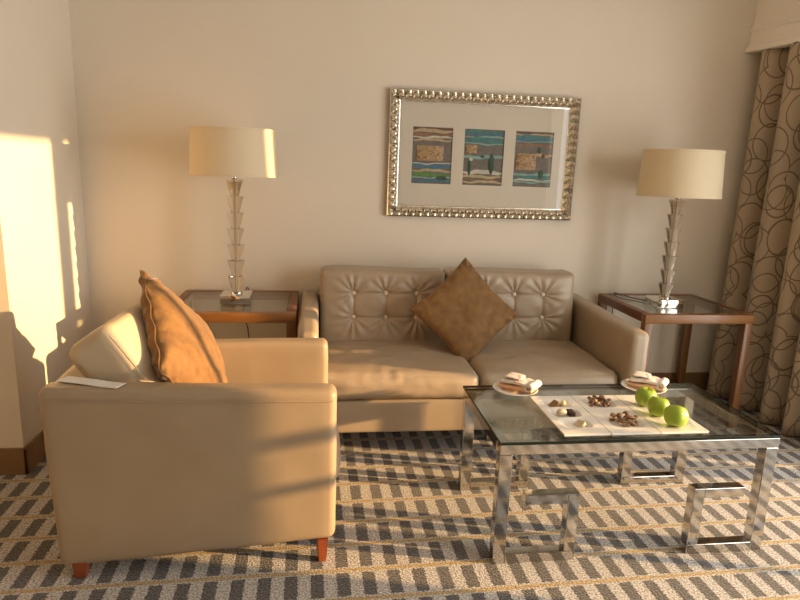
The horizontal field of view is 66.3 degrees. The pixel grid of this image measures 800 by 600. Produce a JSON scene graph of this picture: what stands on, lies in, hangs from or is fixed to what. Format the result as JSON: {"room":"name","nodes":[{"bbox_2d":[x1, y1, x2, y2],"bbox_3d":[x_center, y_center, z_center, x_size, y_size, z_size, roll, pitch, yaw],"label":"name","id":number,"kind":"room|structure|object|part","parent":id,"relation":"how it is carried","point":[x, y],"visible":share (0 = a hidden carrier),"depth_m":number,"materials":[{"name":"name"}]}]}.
{"room":"hotel room","nodes":[
{"label":"hotel room","id":0,"kind":"room"},
{"bbox_2d":[0,0,91,447],"bbox_3d":[-2.758,-0.655,2.528,2.404,2.620,0.849,0,12,-8],"label":"wall","id":1,"kind":"structure","parent":0,"point":[45,306],"depth_m":2.63,"materials":[{"name":"paint"}]},
{"bbox_2d":[0,372,709,474],"bbox_3d":[-0.852,0.582,3.050,6.340,0.118,0.861,0,12,-8],"label":"baseboard","id":2,"kind":"structure","parent":1,"relation":"attached to","point":[13,461],"depth_m":2.57,"materials":[{"name":"brown wood"}]},
{"bbox_2d":[0,390,799,599],"bbox_3d":[-0.437,1.226,0.553,6.500,0.060,6.320,0,12,-8],"label":"floor","id":3,"kind":"structure","parent":0,"point":[405,528],"depth_m":2.21,"materials":[{"name":"carpet"}]},
{"bbox_2d":[38,302,340,577],"bbox_3d":[-0.671,0.424,2.213,0.905,0.791,0.666,0,12,-9],"label":"armchair","id":4,"kind":"object","parent":3,"relation":"on","point":[145,466],"visible":0.97,"depth_m":1.91,"materials":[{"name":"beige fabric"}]},
{"bbox_3d":[-1.008,0.844,1.940,0.044,0.062,0.044,0,12,-9],"label":"leg","id":5,"kind":"part","parent":4,"relation":"part of","materials":[{"name":"brown wood"}]},
{"bbox_2d":[57,376,125,387],"bbox_3d":[-0.931,0.248,1.850,0.196,0.008,0.047,4,12,8],"label":"paper card","id":6,"kind":"object","parent":4,"relation":"on","point":[69,379],"visible":1,"depth_m":1.85,"materials":[{"name":"white paper"}]},
{"bbox_2d":[69,302,163,381],"bbox_3d":[-0.892,0.211,2.158,0.329,0.366,0.503,1,12,-4],"label":"cushion","id":7,"kind":"object","parent":4,"relation":"on","point":[118,350],"depth_m":1.91,"materials":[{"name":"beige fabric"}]},
{"bbox_2d":[138,270,227,382],"bbox_3d":[-0.767,0.182,2.208,0.297,0.574,0.596,-5,14,-29],"label":"throw pillow","id":8,"kind":"object","parent":4,"relation":"on","point":[182,346],"visible":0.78,"depth_m":2.07,"materials":[{"name":"brown fabric"}]},
{"bbox_3d":[-0.644,0.543,1.949,0.878,0.592,0.094,0,12,-9],"label":"arm","id":9,"kind":"part","parent":4,"relation":"part of","materials":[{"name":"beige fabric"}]},
{"bbox_3d":[-0.730,0.413,2.500,0.867,0.522,0.090,0,12,-9],"label":"arm","id":10,"kind":"part","parent":4,"relation":"part of","materials":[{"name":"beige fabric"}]},
{"bbox_3d":[-0.261,0.833,2.056,0.038,0.088,0.038,0,12,-9],"label":"leg","id":11,"kind":"part","parent":4,"relation":"part of","materials":[{"name":"brown wood"}]},
{"bbox_2d":[179,290,298,337],"bbox_3d":[-0.826,0.308,3.128,0.597,0.623,0.540,0,12,-8],"label":"end table","id":12,"kind":"object","parent":3,"relation":"on","point":[290,317],"visible":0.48,"depth_m":2.86,"materials":[{"name":"brown wood"}]},
{"bbox_3d":[-1.090,0.024,3.030,0.044,0.046,0.452,0,12,-8],"label":"rail","id":13,"kind":"part","parent":12,"relation":"part of","materials":[{"name":"brown wood"}]},
{"bbox_3d":[-1.133,0.275,3.336,0.042,0.577,0.042,0,12,-8],"label":"leg","id":14,"kind":"part","parent":12,"relation":"part of","materials":[{"name":"brown wood"}]},
{"bbox_2d":[188,126,277,337],"bbox_3d":[-0.814,-0.119,3.073,0.414,1.423,0.510,0,12,-8],"label":"table lamp","id":15,"kind":"object","parent":12,"relation":"on","point":[218,151],"visible":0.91,"depth_m":2.76,"materials":[{"name":"beige fabric"}]},
{"bbox_3d":[-0.787,-0.695,2.900,0.410,0.207,0.410,0,12,-8],"label":"lamp shade","id":16,"kind":"part","parent":15,"relation":"part of","materials":[{"name":"beige fabric"}]},
{"bbox_3d":[-0.848,-0.027,3.307,0.597,0.046,0.044,0,12,-8],"label":"rail","id":17,"kind":"part","parent":12,"relation":"part of","materials":[{"name":"brown wood"}]},
{"bbox_3d":[-0.784,0.079,2.827,0.597,0.046,0.044,0,12,-8],"label":"rail","id":18,"kind":"part","parent":12,"relation":"part of","materials":[{"name":"brown wood"}]},
{"bbox_3d":[-0.521,0.385,2.930,0.042,0.577,0.042,0,12,-8],"label":"leg","id":19,"kind":"part","parent":12,"relation":"part of","materials":[{"name":"brown wood"}]},
{"bbox_3d":[-0.542,0.028,3.104,0.044,0.046,0.452,0,12,-8],"label":"rail","id":20,"kind":"part","parent":12,"relation":"part of","materials":[{"name":"brown wood"}]},
{"bbox_3d":[-0.585,0.279,3.410,0.042,0.577,0.042,0,12,-8],"label":"leg","id":21,"kind":"part","parent":12,"relation":"part of","materials":[{"name":"brown wood"}]},
{"bbox_2d":[297,265,648,437],"bbox_3d":[0.293,0.267,3.124,1.594,0.783,0.844,0,12,-8],"label":"sofa","id":22,"kind":"object","parent":3,"relation":"on","point":[389,371],"visible":0.69,"depth_m":3.03,"materials":[{"name":"beige leather"}]},
{"bbox_3d":[-0.450,0.280,3.026,0.094,0.514,0.842,0,12,-8],"label":"arm","id":23,"kind":"part","parent":22,"relation":"part of","materials":[{"name":"beige leather"}]},
{"bbox_3d":[0.246,0.112,3.463,1.422,0.382,0.108,0,12,-8],"label":"panel","id":24,"kind":"part","parent":22,"relation":"part of","materials":[{"name":"beige leather"}]},
{"bbox_2d":[320,265,444,341],"bbox_3d":[-0.095,0.033,3.260,0.656,0.411,0.204,0,12,-8],"label":"cushion","id":25,"kind":"object","parent":22,"relation":"on","point":[358,303],"depth_m":3.17,"materials":[{"name":"beige leather"}]},
{"bbox_2d":[327,340,478,399],"bbox_3d":[-0.036,0.315,3.034,0.728,0.143,0.670,0,12,-8],"label":"seat cushion","id":26,"kind":"object","parent":22,"relation":"on","point":[358,369],"depth_m":2.78,"materials":[{"name":"beige leather"}]},
{"bbox_2d":[409,257,518,362],"bbox_3d":[0.328,0.061,3.071,0.568,0.524,0.224,0,12,-8],"label":"throw pillow","id":27,"kind":"object","parent":22,"relation":"on","point":[463,311],"visible":0.95,"depth_m":3.02,"materials":[{"name":"brown fabric"}]},
{"bbox_2d":[443,267,573,340],"bbox_3d":[0.588,0.038,3.353,0.710,0.411,0.203,0,12,-8],"label":"cushion","id":28,"kind":"object","parent":22,"relation":"on","point":[542,300],"depth_m":3.29,"materials":[{"name":"beige leather"}]},
{"bbox_2d":[469,340,617,386],"bbox_3d":[0.659,0.320,3.127,0.669,0.143,0.672,0,12,-8],"label":"seat cushion","id":29,"kind":"object","parent":22,"relation":"on","point":[551,362],"depth_m":2.94,"materials":[{"name":"beige leather"}]},
{"bbox_3d":[1.036,0.292,3.227,0.094,0.511,0.841,0,12,-8],"label":"arm","id":30,"kind":"part","parent":22,"relation":"part of","materials":[{"name":"beige leather"}]},
{"bbox_2d":[458,383,781,563],"bbox_3d":[0.778,0.625,2.347,1.002,0.445,0.531,0,12,-8],"label":"coffee table","id":31,"kind":"object","parent":3,"relation":"on","point":[508,443],"visible":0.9,"depth_m":2.15,"materials":[{"name":"silver glass"}]},
{"bbox_3d":[0.275,0.593,2.522,0.044,0.398,0.040,0,12,-8],"label":"leg","id":32,"kind":"part","parent":31,"relation":"part of","materials":[{"name":"silver metal"}]},
{"bbox_3d":[0.310,0.432,2.241,0.036,0.036,0.443,0,12,-8],"label":"rail","id":33,"kind":"part","parent":31,"relation":"part of","materials":[{"name":"silver metal"}]},
{"bbox_3d":[0.337,0.696,2.054,0.044,0.398,0.040,0,12,-8],"label":"leg","id":34,"kind":"part","parent":31,"relation":"part of","materials":[{"name":"silver metal"}]},
{"bbox_2d":[493,381,537,395],"bbox_3d":[0.459,0.356,2.441,0.179,0.016,0.179,0,12,-8],"label":"plate","id":35,"kind":"object","parent":31,"relation":"on","point":[496,386],"visible":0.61,"depth_m":2.42,"materials":[{"name":"white ceramic"}]},
{"bbox_2d":[498,372,541,393],"bbox_3d":[0.478,0.327,2.437,0.153,0.044,0.092,10,14,33],"label":"napkin","id":36,"kind":"object","parent":35,"relation":"on","point":[515,381],"visible":1,"depth_m":2.42,"materials":[{"name":"white fabric"}]},
{"bbox_3d":[0.518,0.649,2.566,0.040,0.216,0.040,0,12,-8],"label":"spiral post","id":37,"kind":"part","parent":31,"relation":"part of","materials":[{"name":"silver metal"}]},
{"bbox_3d":[0.581,0.752,2.099,0.040,0.216,0.040,0,12,-8],"label":"spiral post","id":38,"kind":"part","parent":31,"relation":"part of","materials":[{"name":"silver metal"}]},
{"bbox_2d":[530,396,610,436],"bbox_3d":[0.600,0.415,2.195,0.163,0.017,0.344,0,12,-8],"label":"serving tray","id":39,"kind":"object","parent":31,"relation":"on","point":[564,424],"visible":0.94,"depth_m":2.15,"materials":[{"name":"white ceramic"}]},
{"bbox_2d":[548,400,561,406],"bbox_3d":[0.579,0.386,2.289,0.043,0.021,0.034,-4,13,-24],"label":"chocolate","id":40,"kind":"object","parent":39,"relation":"on","point":[554,403],"visible":0.86,"depth_m":2.28,"materials":[{"name":"brown food"}]},
{"bbox_2d":[556,408,566,415],"bbox_3d":[0.580,0.403,2.196,0.040,0.027,0.032,0,12,-8],"label":"chocolate","id":41,"kind":"object","parent":39,"relation":"on","point":[561,412],"visible":1,"depth_m":2.19,"materials":[{"name":"beige food"}]},
{"bbox_2d":[566,409,575,416],"bbox_3d":[0.615,0.407,2.207,0.024,0.018,0.040,0,12,-8],"label":"chocolate","id":42,"kind":"object","parent":39,"relation":"on","point":[571,413],"visible":0.9,"depth_m":2.19,"materials":[{"name":"brown food"}]},
{"bbox_2d":[574,419,586,426],"bbox_3d":[0.624,0.426,2.118,0.033,0.019,0.035,-7,15,-36],"label":"chocolate","id":43,"kind":"object","parent":39,"relation":"on","point":[579,423],"visible":0.95,"depth_m":2.11,"materials":[{"name":"beige food"}]},
{"bbox_3d":[0.754,0.384,2.540,0.996,0.036,0.040,0,12,-8],"label":"rail","id":44,"kind":"part","parent":31,"relation":"part of","materials":[{"name":"silver metal"}]},
{"bbox_2d":[571,395,660,435],"bbox_3d":[0.770,0.416,2.218,0.174,0.017,0.344,0,12,-8],"label":"serving tray","id":45,"kind":"object","parent":31,"relation":"on","point":[601,413],"visible":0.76,"depth_m":2.18,"materials":[{"name":"white ceramic"}]},
{"bbox_3d":[0.786,0.413,2.301,1.002,0.010,0.531,0,12,-8],"label":"glass","id":46,"kind":"part","parent":31,"relation":"part of","materials":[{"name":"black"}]},
{"bbox_3d":[0.970,0.652,2.628,0.040,0.216,0.040,0,12,-8],"label":"spiral post","id":47,"kind":"part","parent":31,"relation":"part of","materials":[{"name":"silver metal"}]},
{"bbox_3d":[0.817,0.487,2.072,0.996,0.036,0.040,0,12,-8],"label":"rail","id":48,"kind":"part","parent":31,"relation":"part of","materials":[{"name":"silver metal"}]},
{"bbox_2d":[621,379,666,393],"bbox_3d":[1.000,0.360,2.517,0.179,0.016,0.179,0,12,-8],"label":"plate","id":49,"kind":"object","parent":31,"relation":"on","point":[623,382],"visible":0.36,"depth_m":2.51,"materials":[{"name":"white ceramic"}]},
{"bbox_2d":[627,371,668,390],"bbox_3d":[1.018,0.330,2.512,0.153,0.044,0.092,8,14,27],"label":"napkin","id":50,"kind":"object","parent":49,"relation":"on","point":[639,378],"visible":0.96,"depth_m":2.49,"materials":[{"name":"white fabric"}]},
{"bbox_2d":[614,395,708,434],"bbox_3d":[0.945,0.417,2.242,0.173,0.017,0.344,0,12,-8],"label":"serving tray","id":51,"kind":"object","parent":31,"relation":"on","point":[691,427],"visible":0.5,"depth_m":2.15,"materials":[{"name":"white ceramic"}]},
{"bbox_2d":[635,386,656,406],"bbox_3d":[0.924,0.359,2.298,0.079,0.079,0.076,0,12,-8],"label":"apple","id":52,"kind":"object","parent":51,"relation":"on","point":[643,394],"visible":0.81,"depth_m":2.27,"materials":[{"name":"green food"}]},
{"bbox_2d":[647,394,669,416],"bbox_3d":[0.931,0.380,2.204,0.078,0.078,0.077,0,12,-8],"label":"apple","id":53,"kind":"object","parent":51,"relation":"on","point":[656,405],"visible":0.88,"depth_m":2.18,"materials":[{"name":"green food"}]},
{"bbox_2d":[663,403,688,426],"bbox_3d":[0.951,0.398,2.113,0.081,0.082,0.082,0,12,-8],"label":"apple","id":54,"kind":"object","parent":51,"relation":"on","point":[674,415],"visible":1,"depth_m":2.08,"materials":[{"name":"green food"}]},
{"bbox_3d":[1.218,0.600,2.649,0.044,0.398,0.040,0,12,-8],"label":"leg","id":55,"kind":"part","parent":31,"relation":"part of","materials":[{"name":"silver metal"}]},
{"bbox_3d":[1.033,0.755,2.160,0.040,0.216,0.040,0,12,-8],"label":"spiral post","id":56,"kind":"part","parent":31,"relation":"part of","materials":[{"name":"silver metal"}]},
{"bbox_3d":[1.261,0.439,2.370,0.036,0.036,0.443,0,12,-8],"label":"rail","id":57,"kind":"part","parent":31,"relation":"part of","materials":[{"name":"silver metal"}]},
{"bbox_3d":[1.281,0.703,2.182,0.044,0.398,0.040,0,12,-8],"label":"leg","id":58,"kind":"part","parent":31,"relation":"part of","materials":[{"name":"silver metal"}]},
{"bbox_2d":[598,293,753,427],"bbox_3d":[1.485,0.324,3.441,0.597,0.623,0.540,0,12,-8],"label":"end table","id":59,"kind":"object","parent":3,"relation":"on","point":[723,314],"visible":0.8,"depth_m":3.23,"materials":[{"name":"brown wood"}]},
{"bbox_3d":[1.178,0.291,3.649,0.042,0.577,0.042,0,12,-8],"label":"leg","id":60,"kind":"part","parent":59,"relation":"part of","materials":[{"name":"brown wood"}]},
{"bbox_3d":[1.222,0.040,3.343,0.044,0.046,0.452,0,12,-8],"label":"rail","id":61,"kind":"part","parent":59,"relation":"part of","materials":[{"name":"brown wood"}]},
{"bbox_3d":[1.243,0.397,3.169,0.042,0.577,0.042,0,12,-8],"label":"leg","id":62,"kind":"part","parent":59,"relation":"part of","materials":[{"name":"brown wood"}]},
{"bbox_3d":[1.463,-0.011,3.621,0.597,0.046,0.044,0,12,-8],"label":"rail","id":63,"kind":"part","parent":59,"relation":"part of","materials":[{"name":"brown wood"}]},
{"bbox_2d":[612,149,725,313],"bbox_3d":[1.423,-0.102,3.353,0.414,1.390,0.546,0,12,-8],"label":"table lamp","id":64,"kind":"object","parent":59,"relation":"on","point":[677,174],"visible":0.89,"depth_m":3.04,"materials":[{"name":"beige fabric"}]},
{"bbox_3d":[1.420,0.261,3.578,0.325,0.586,0.266,0,12,-8],"label":"cord","id":65,"kind":"part","parent":64,"relation":"part of","materials":[{"name":"black plastic"}]},
{"bbox_3d":[1.452,-0.650,3.168,0.410,0.224,0.410,0,12,-8],"label":"lamp shade","id":66,"kind":"part","parent":64,"relation":"part of","materials":[{"name":"beige fabric"}]},
{"bbox_3d":[1.726,0.295,3.724,0.042,0.577,0.042,0,12,-8],"label":"leg","id":67,"kind":"part","parent":59,"relation":"part of","materials":[{"name":"brown wood"}]},
{"bbox_3d":[1.496,0.025,3.377,0.508,0.008,0.451,0,12,-8],"label":"glass","id":68,"kind":"part","parent":59,"relation":"part of","materials":[{"name":"clear glass"}]},
{"bbox_3d":[1.528,0.095,3.140,0.597,0.046,0.044,0,12,-8],"label":"rail","id":69,"kind":"part","parent":59,"relation":"part of","materials":[{"name":"brown wood"}]},
{"bbox_3d":[1.770,0.043,3.418,0.044,0.046,0.452,0,12,-8],"label":"rail","id":70,"kind":"part","parent":59,"relation":"part of","materials":[{"name":"brown wood"}]},
{"bbox_3d":[1.791,0.401,3.243,0.042,0.577,0.042,0,12,-8],"label":"leg","id":71,"kind":"part","parent":59,"relation":"part of","materials":[{"name":"brown wood"}]},
{"bbox_2d":[68,0,761,372],"bbox_3d":[0.389,-0.736,3.433,4.116,2.620,0.120,0,12,-8],"label":"wall","id":72,"kind":"structure","parent":0,"point":[318,74],"depth_m":3.28,"materials":[{"name":"paint"}]},
{"bbox_2d":[386,88,580,219],"bbox_3d":[0.458,-0.782,3.347,1.050,0.664,0.040,0,12,-8],"label":"framed picture","id":73,"kind":"object","parent":72,"relation":"attached to","point":[451,153],"visible":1,"depth_m":3.35,"materials":[{"name":"silver metal"}]},
{"bbox_3d":[0.173,-0.784,3.326,0.226,0.306,0.003,0,12,-8],"label":"art panel","id":74,"kind":"part","parent":73,"relation":"part of","materials":[{"name":"multicoloured paper"}]},
{"bbox_3d":[0.457,-0.782,3.365,0.231,0.306,0.003,0,12,-8],"label":"art panel","id":75,"kind":"part","parent":73,"relation":"part of","materials":[{"name":"multicoloured paper"}]},
{"bbox_3d":[0.738,-0.780,3.403,0.226,0.306,0.003,0,12,-8],"label":"art panel","id":76,"kind":"part","parent":73,"relation":"part of","materials":[{"name":"multicoloured paper"}]},
{"bbox_2d":[745,0,799,52],"bbox_3d":[2.302,-1.456,2.350,0.072,0.621,2.198,-2,13,-17],"label":"trim","id":77,"kind":"structure","parent":72,"relation":"attached to","point":[776,24],"depth_m":3.27,"materials":[{"name":"paint"}]},
{"bbox_2d":[706,41,799,436],"bbox_3d":[2.087,-0.306,3.118,0.188,2.008,1.055,-1,13,-14],"label":"curtain","id":78,"kind":"object","parent":77,"relation":"hanging from","point":[762,280],"visible":0.9,"depth_m":3.33,"materials":[{"name":"fabric"}]}
]}

